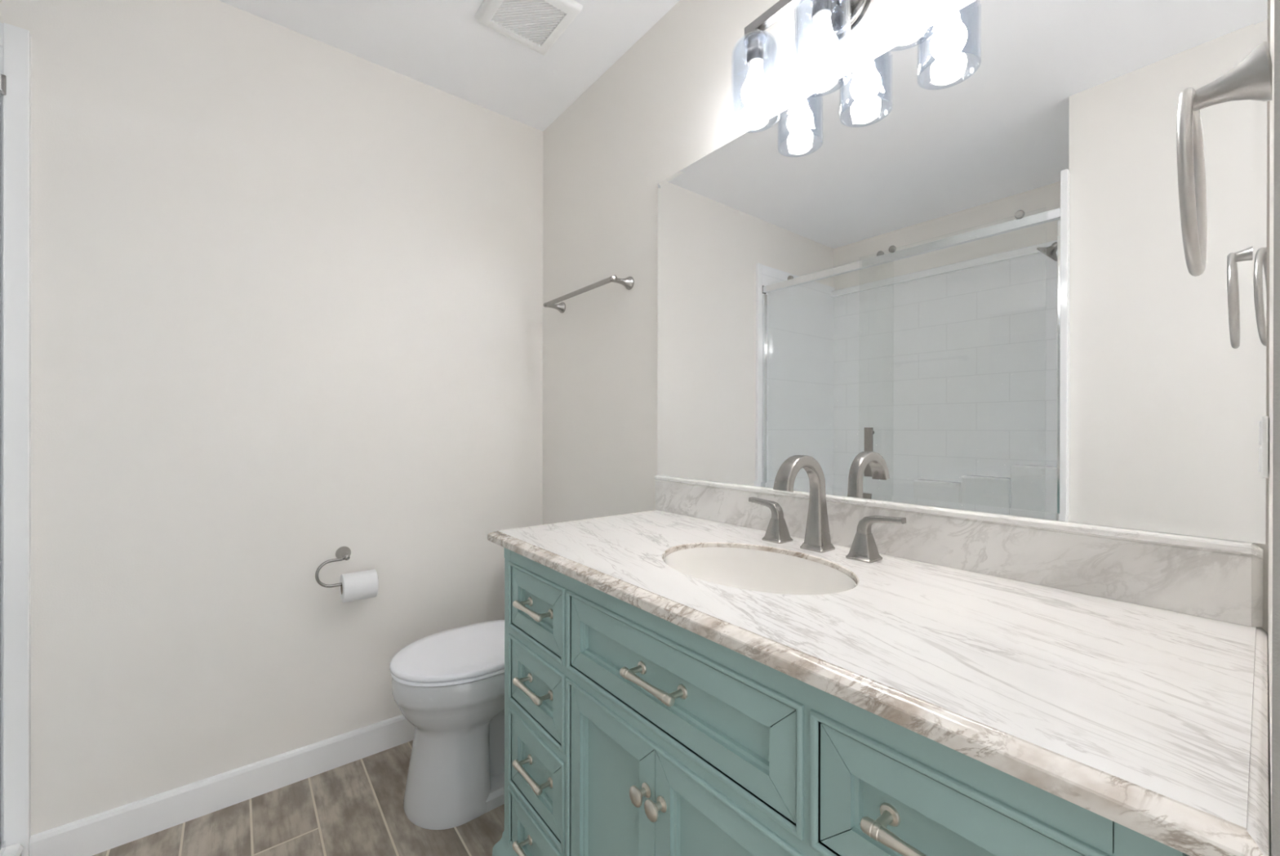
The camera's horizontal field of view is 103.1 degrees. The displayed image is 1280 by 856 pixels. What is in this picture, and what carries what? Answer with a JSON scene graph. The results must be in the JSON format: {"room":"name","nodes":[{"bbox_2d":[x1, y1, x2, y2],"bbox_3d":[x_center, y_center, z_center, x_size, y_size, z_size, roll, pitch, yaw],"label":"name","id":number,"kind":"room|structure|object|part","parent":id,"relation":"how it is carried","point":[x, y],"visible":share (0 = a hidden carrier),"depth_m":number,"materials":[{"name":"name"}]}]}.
{"room":"bathroom","nodes":[
{"label":"bathroom","id":0,"kind":"room"},
{"bbox_2d":[0,0,542,835],"bbox_3d":[-1.367,-0.071,1.528,2.530,2.440,0.100,0,0,-39],"label":"wall","id":1,"kind":"structure","parent":0,"point":[286,284],"depth_m":1.59,"materials":[{"name":"white paint"}]},
{"bbox_2d":[29,714,414,855],"bbox_3d":[-0.993,1.099,1.756,1.457,0.101,0.013,0,0,-39],"label":"baseboard","id":2,"kind":"structure","parent":1,"relation":"attached to","point":[95,833],"depth_m":1.52,"materials":[{"name":"white paint"}]},
{"bbox_2d":[315,546,351,587],"bbox_3d":[-0.991,0.463,1.712,0.182,0.115,0.082,0,0,-39],"label":"toilet paper holder","id":3,"kind":"object","parent":1,"relation":"attached to","point":[343,553],"visible":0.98,"depth_m":1.67,"materials":[{"name":"silver metal"}]},
{"bbox_3d":[-0.992,0.429,1.711,0.047,0.047,0.082,0,0,-39],"label":"post","id":4,"kind":"part","parent":3,"relation":"part of","materials":[{"name":"silver metal"}]},
{"bbox_2d":[339,568,378,602],"bbox_3d":[-0.945,0.530,1.709,0.101,0.092,0.092,0,0,-39],"label":"toilet paper roll","id":5,"kind":"object","parent":3,"relation":"on","point":[356,585],"visible":0.99,"depth_m":1.68,"materials":[{"name":"white paper"}]},
{"bbox_2d":[92,739,504,855],"bbox_3d":[-0.373,1.177,0.278,2.530,0.050,3.300,0,0,-39],"label":"floor","id":6,"kind":"structure","parent":0,"point":[355,807],"depth_m":1.46,"materials":[{"name":"brown tile"}]},
{"bbox_2d":[1,843,23,855],"bbox_3d":[-1.442,1.098,0.456,0.854,0.104,1.446,0,0,-39],"label":"shower pan","id":7,"kind":"object","parent":6,"relation":"on","point":[15,849],"visible":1,"depth_m":1.26,"materials":[{"name":"white plastic"}]},
{"bbox_2d":[0,22,31,855],"bbox_3d":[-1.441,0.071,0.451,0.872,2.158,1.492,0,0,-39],"label":"door frame","id":8,"kind":"structure","parent":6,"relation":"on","point":[15,42],"depth_m":1.28,"materials":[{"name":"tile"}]},
{"bbox_3d":[-1.919,0.016,1.017,0.830,2.051,0.012,0,0,-39],"label":"panel","id":9,"kind":"part","parent":8,"relation":"part of","materials":[{"name":"tile"}]},
{"bbox_2d":[0,73,5,855],"bbox_3d":[-1.127,0.072,0.703,0.112,1.945,1.449,0,0,-39],"label":"shower door","id":10,"kind":"structure","parent":8,"relation":"attached to","point":[2,77],"depth_m":1.26,"materials":[{"name":"metal"}]},
{"bbox_3d":[-1.142,-0.849,0.689,0.028,0.038,1.446,0,0,-39],"label":"header rail","id":11,"kind":"part","parent":10,"relation":"part of","materials":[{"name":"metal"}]},
{"bbox_2d":[389,619,504,829],"bbox_3d":[-0.463,0.785,1.700,0.680,0.730,0.416,0,0,-39],"label":"toilet","id":12,"kind":"object","parent":6,"relation":"on","point":[449,684],"visible":0.59,"depth_m":1.49,"materials":[{"name":"white ceramic"}]},
{"bbox_3d":[-0.548,0.707,1.632,0.462,0.022,0.362,0,0,-39],"label":"lid","id":13,"kind":"part","parent":12,"relation":"part of","materials":[{"name":"white plastic"}]},
{"bbox_3d":[-0.549,0.726,1.631,0.456,0.011,0.358,0,0,-39],"label":"seat","id":14,"kind":"part","parent":12,"relation":"part of","materials":[{"name":"white plastic"}]},
{"bbox_2d":[492,547,1189,855],"bbox_3d":[0.210,0.717,0.951,0.539,0.872,1.182,0,0,-39],"label":"vanity cabinet","id":15,"kind":"object","parent":6,"relation":"on","point":[629,730],"visible":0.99,"depth_m":0.72,"materials":[{"name":"teal paint"}]},
{"bbox_3d":[0.212,1.070,0.954,0.532,0.165,1.182,0,0,-39],"label":"moulding","id":16,"kind":"part","parent":15,"relation":"part of","materials":[{"name":"teal paint"}]},
{"bbox_3d":[-0.238,0.947,1.118,0.041,0.021,0.124,0,0,-39],"label":"handle","id":17,"kind":"part","parent":15,"relation":"part of","materials":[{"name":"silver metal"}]},
{"bbox_3d":[-0.237,0.761,1.118,0.041,0.021,0.124,0,0,-39],"label":"handle","id":18,"kind":"part","parent":15,"relation":"part of","materials":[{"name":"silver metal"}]},
{"bbox_3d":[-0.237,0.574,1.118,0.041,0.021,0.124,0,0,-39],"label":"handle","id":19,"kind":"part","parent":15,"relation":"part of","materials":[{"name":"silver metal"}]},
{"bbox_3d":[-0.237,0.399,1.117,0.041,0.021,0.124,0,0,-39],"label":"handle","id":20,"kind":"part","parent":15,"relation":"part of","materials":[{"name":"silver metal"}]},
{"bbox_3d":[-0.227,0.947,1.127,0.018,0.146,0.242,0,0,-39],"label":"drawer","id":21,"kind":"part","parent":15,"relation":"part of","materials":[{"name":"teal paint"}]},
{"bbox_3d":[-0.226,0.761,1.127,0.018,0.159,0.242,0,0,-39],"label":"drawer","id":22,"kind":"part","parent":15,"relation":"part of","materials":[{"name":"teal paint"}]},
{"bbox_3d":[-0.226,0.574,1.127,0.018,0.136,0.242,0,0,-39],"label":"drawer","id":23,"kind":"part","parent":15,"relation":"part of","materials":[{"name":"teal paint"}]},
{"bbox_3d":[-0.226,0.399,1.126,0.018,0.134,0.242,0,0,-39],"label":"drawer","id":24,"kind":"part","parent":15,"relation":"part of","materials":[{"name":"teal paint"}]},
{"bbox_3d":[-0.051,0.763,0.907,0.018,0.514,0.256,0,0,-39],"label":"door","id":25,"kind":"part","parent":15,"relation":"part of","materials":[{"name":"teal paint"}]},
{"bbox_3d":[0.000,0.581,0.806,0.028,0.030,0.030,0,0,-39],"label":"knob","id":26,"kind":"part","parent":15,"relation":"part of","materials":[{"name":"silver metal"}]},
{"bbox_3d":[0.019,0.400,0.797,0.041,0.021,0.124,0,0,-39],"label":"handle","id":27,"kind":"part","parent":15,"relation":"part of","materials":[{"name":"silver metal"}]},
{"bbox_3d":[0.023,0.581,0.777,0.028,0.030,0.030,0,0,-39],"label":"knob","id":28,"kind":"part","parent":15,"relation":"part of","materials":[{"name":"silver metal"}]},
{"bbox_3d":[0.030,0.400,0.805,0.018,0.134,0.514,0,0,-39],"label":"drawer","id":29,"kind":"part","parent":15,"relation":"part of","materials":[{"name":"teal paint"}]},
{"bbox_3d":[0.109,0.764,0.705,0.018,0.514,0.256,0,0,-39],"label":"door","id":30,"kind":"part","parent":15,"relation":"part of","materials":[{"name":"teal paint"}]},
{"bbox_2d":[487,509,1269,855],"bbox_3d":[0.219,0.268,0.958,0.558,0.025,1.219,0,0,-39],"label":"countertop","id":31,"kind":"structure","parent":15,"relation":"on","point":[1152,722],"depth_m":0.56,"materials":[{"name":"white stone"}]},
{"bbox_2d":[663,546,856,594],"bbox_3d":[0.210,0.353,0.957,0.307,0.175,0.407,0,0,-39],"label":"sink basin","id":32,"kind":"object","parent":31,"relation":"in","point":[749,569],"visible":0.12,"depth_m":1.09,"materials":[{"name":"white ceramic"}]},
{"bbox_2d":[748,454,906,562],"bbox_3d":[0.335,0.155,1.043,0.158,0.200,0.356,0,0,-39],"label":"faucet","id":33,"kind":"object","parent":31,"relation":"on","point":[864,548],"visible":1,"depth_m":1.05,"materials":[{"name":"silver metal"}]},
{"bbox_3d":[0.292,0.185,1.181,0.022,0.041,0.087,0,0,-39],"label":"lever","id":34,"kind":"part","parent":33,"relation":"part of","materials":[{"name":"silver metal"}]},
{"bbox_3d":[0.312,0.230,1.155,0.052,0.050,0.052,0,0,-39],"label":"handle","id":35,"kind":"part","parent":33,"relation":"part of","materials":[{"name":"silver metal"}]},
{"bbox_3d":[0.335,0.155,1.043,0.158,0.200,0.054,0,0,-39],"label":"spout","id":36,"kind":"part","parent":33,"relation":"part of","materials":[{"name":"silver metal"}]},
{"bbox_3d":[0.439,0.231,0.996,0.052,0.050,0.052,0,0,-39],"label":"handle","id":37,"kind":"part","parent":33,"relation":"part of","materials":[{"name":"silver metal"}]},
{"bbox_3d":[0.460,0.186,0.970,0.022,0.041,0.087,0,0,-39],"label":"lever","id":38,"kind":"part","parent":33,"relation":"part of","materials":[{"name":"silver metal"}]},
{"bbox_3d":[0.274,0.400,0.476,0.041,0.021,0.124,0,0,-39],"label":"handle","id":39,"kind":"part","parent":15,"relation":"part of","materials":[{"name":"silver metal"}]},
{"bbox_3d":[0.285,0.400,0.485,0.018,0.134,0.242,0,0,-39],"label":"drawer","id":40,"kind":"part","parent":15,"relation":"part of","materials":[{"name":"teal paint"}]},
{"bbox_2d":[217,0,679,131],"bbox_3d":[-0.702,-1.314,0.693,2.530,0.050,2.230,0,0,-39],"label":"ceiling","id":41,"kind":"structure","parent":0,"point":[441,45],"depth_m":1.70,"materials":[{"name":"white paint"}]},
{"bbox_2d":[475,0,582,55],"bbox_3d":[-0.346,-1.278,1.571,0.244,0.022,0.244,0,0,-39],"label":"ceiling vent","id":42,"kind":"object","parent":41,"relation":"in","point":[535,24],"visible":1,"depth_m":1.58,"materials":[{"name":"white plastic"}]},
{"bbox_2d":[542,0,1270,673],"bbox_3d":[0.611,-0.067,0.994,0.100,2.440,3.200,0,0,-39],"label":"wall","id":43,"kind":"structure","parent":0,"point":[671,100],"depth_m":1.70,"materials":[{"name":"white paint"}]},
{"bbox_2d":[542,275,634,313],"bbox_3d":[-0.207,-0.490,1.873,0.085,0.045,0.497,0,0,-39],"label":"towel bar","id":44,"kind":"object","parent":43,"relation":"attached to","point":[628,282],"visible":1,"depth_m":1.79,"materials":[{"name":"silver metal"}]},
{"bbox_3d":[-0.348,-0.491,2.049,0.085,0.045,0.045,0,0,-39],"label":"post","id":45,"kind":"part","parent":44,"relation":"part of","materials":[{"name":"silver metal"}]},
{"bbox_3d":[-0.066,-0.490,1.696,0.085,0.045,0.045,0,0,-39],"label":"post","id":46,"kind":"part","parent":44,"relation":"part of","materials":[{"name":"silver metal"}]},
{"bbox_2d":[731,0,943,127],"bbox_3d":[0.393,-0.852,1.067,0.150,0.262,0.457,0,0,-39],"label":"vanity light","id":47,"kind":"object","parent":43,"relation":"attached to","point":[835,21],"visible":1,"depth_m":1.10,"materials":[{"name":"white glass"}]},
{"bbox_2d":[743,29,766,66],"bbox_3d":[0.270,-0.888,1.190,0.052,0.070,0.052,0,0,-39],"label":"socket","id":48,"kind":"object","parent":47,"relation":"attached to","point":[754,40],"depth_m":1.17,"materials":[{"name":"silver metal"}]},
{"bbox_3d":[0.270,-0.834,1.190,0.045,0.042,0.045,0,0,-39],"label":"bulb","id":49,"kind":"part","parent":47,"relation":"part of","materials":[{"name":"white glass"}]},
{"bbox_3d":[0.270,-0.785,1.190,0.064,0.064,0.064,0,0,-39],"label":"globe","id":50,"kind":"part","parent":47,"relation":"part of","materials":[{"name":"white glass"}]},
{"bbox_3d":[0.270,-0.812,1.190,0.111,0.181,0.111,0,0,-39],"label":"lamp shade","id":51,"kind":"part","parent":47,"relation":"part of","materials":[{"name":"clear glass"}]},
{"bbox_2d":[810,0,832,21],"bbox_3d":[0.378,-0.888,1.054,0.052,0.070,0.052,0,0,-39],"label":"socket","id":52,"kind":"object","parent":47,"relation":"attached to","point":[820,8],"depth_m":1.04,"materials":[{"name":"silver metal"}]},
{"bbox_3d":[0.378,-0.834,1.054,0.045,0.042,0.045,0,0,-39],"label":"bulb","id":53,"kind":"part","parent":47,"relation":"part of","materials":[{"name":"white glass"}]},
{"bbox_3d":[0.378,-0.785,1.054,0.064,0.064,0.064,0,0,-39],"label":"globe","id":54,"kind":"part","parent":47,"relation":"part of","materials":[{"name":"white glass"}]},
{"bbox_3d":[0.378,-0.812,1.054,0.111,0.181,0.111,0,0,-39],"label":"lamp shade","id":55,"kind":"part","parent":47,"relation":"part of","materials":[{"name":"clear glass"}]},
{"bbox_3d":[0.411,-0.934,1.081,0.065,0.022,0.022,0,0,-39],"label":"arm","id":56,"kind":"part","parent":47,"relation":"part of","materials":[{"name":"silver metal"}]},
{"bbox_3d":[0.485,-0.784,0.919,0.064,0.064,0.064,0,0,-39],"label":"globe","id":57,"kind":"part","parent":47,"relation":"part of","materials":[{"name":"white glass"}]},
{"bbox_3d":[0.485,-0.811,0.919,0.111,0.181,0.111,0,0,-39],"label":"lamp shade","id":58,"kind":"part","parent":47,"relation":"part of","materials":[{"name":"clear glass"}]},
{"bbox_2d":[654,475,1263,626],"bbox_3d":[0.428,0.202,1.124,0.022,0.106,1.200,0,0,-39],"label":"backsplash","id":59,"kind":"structure","parent":43,"relation":"attached to","point":[1212,578],"depth_m":0.83,"materials":[{"name":"grey stone"}]},
{"bbox_2d":[657,0,1267,543],"bbox_3d":[0.434,-0.310,1.130,0.006,0.917,1.209,0,0,-39],"label":"wall mirror","id":60,"kind":"object","parent":43,"relation":"attached to","point":[953,273],"visible":1,"depth_m":0.89,"materials":[{"name":"silver mirror"}]},
{"bbox_2d":[1267,0,1279,855],"bbox_3d":[0.638,-0.066,0.438,0.550,2.440,0.124,0,0,-39],"label":"wall","id":61,"kind":"structure","parent":0,"point":[1273,675],"depth_m":0.31,"materials":[{"name":"white paint"}]},
{"bbox_2d":[1176,40,1271,276],"bbox_3d":[0.525,-0.236,0.456,0.138,0.190,0.056,0,0,-39],"label":"towel ring","id":62,"kind":"object","parent":61,"relation":"attached to","point":[1251,79],"visible":0.99,"depth_m":0.44,"materials":[{"name":"silver metal"}]},
{"bbox_3d":[0.526,-0.307,0.456,0.049,0.049,0.056,0,0,-39],"label":"post","id":63,"kind":"part","parent":62,"relation":"part of","materials":[{"name":"silver metal"}]},
{"bbox_2d":[1258,415,1269,478],"bbox_3d":[0.715,0.021,0.582,0.114,0.067,0.007,0,0,-39],"label":"wall outlet","id":64,"kind":"object","parent":61,"relation":"attached to","point":[1264,424],"visible":0.99,"depth_m":0.55,"materials":[{"name":"white plastic"}]},
{"bbox_2d":[1258,420,1261,444],"bbox_3d":[0.714,0.006,0.584,0.068,0.027,0.002,0,0,-39],"label":"socket","id":65,"kind":"object","parent":64,"relation":"attached to","point":[1260,422],"depth_m":0.56,"materials":[{"name":"white plastic"}]},
{"bbox_2d":[1258,446,1261,471],"bbox_3d":[0.714,0.036,0.584,0.068,0.027,0.002,0,0,-39],"label":"socket","id":66,"kind":"object","parent":64,"relation":"attached to","point":[1260,449],"depth_m":0.56,"materials":[{"name":"white plastic"}]}
]}

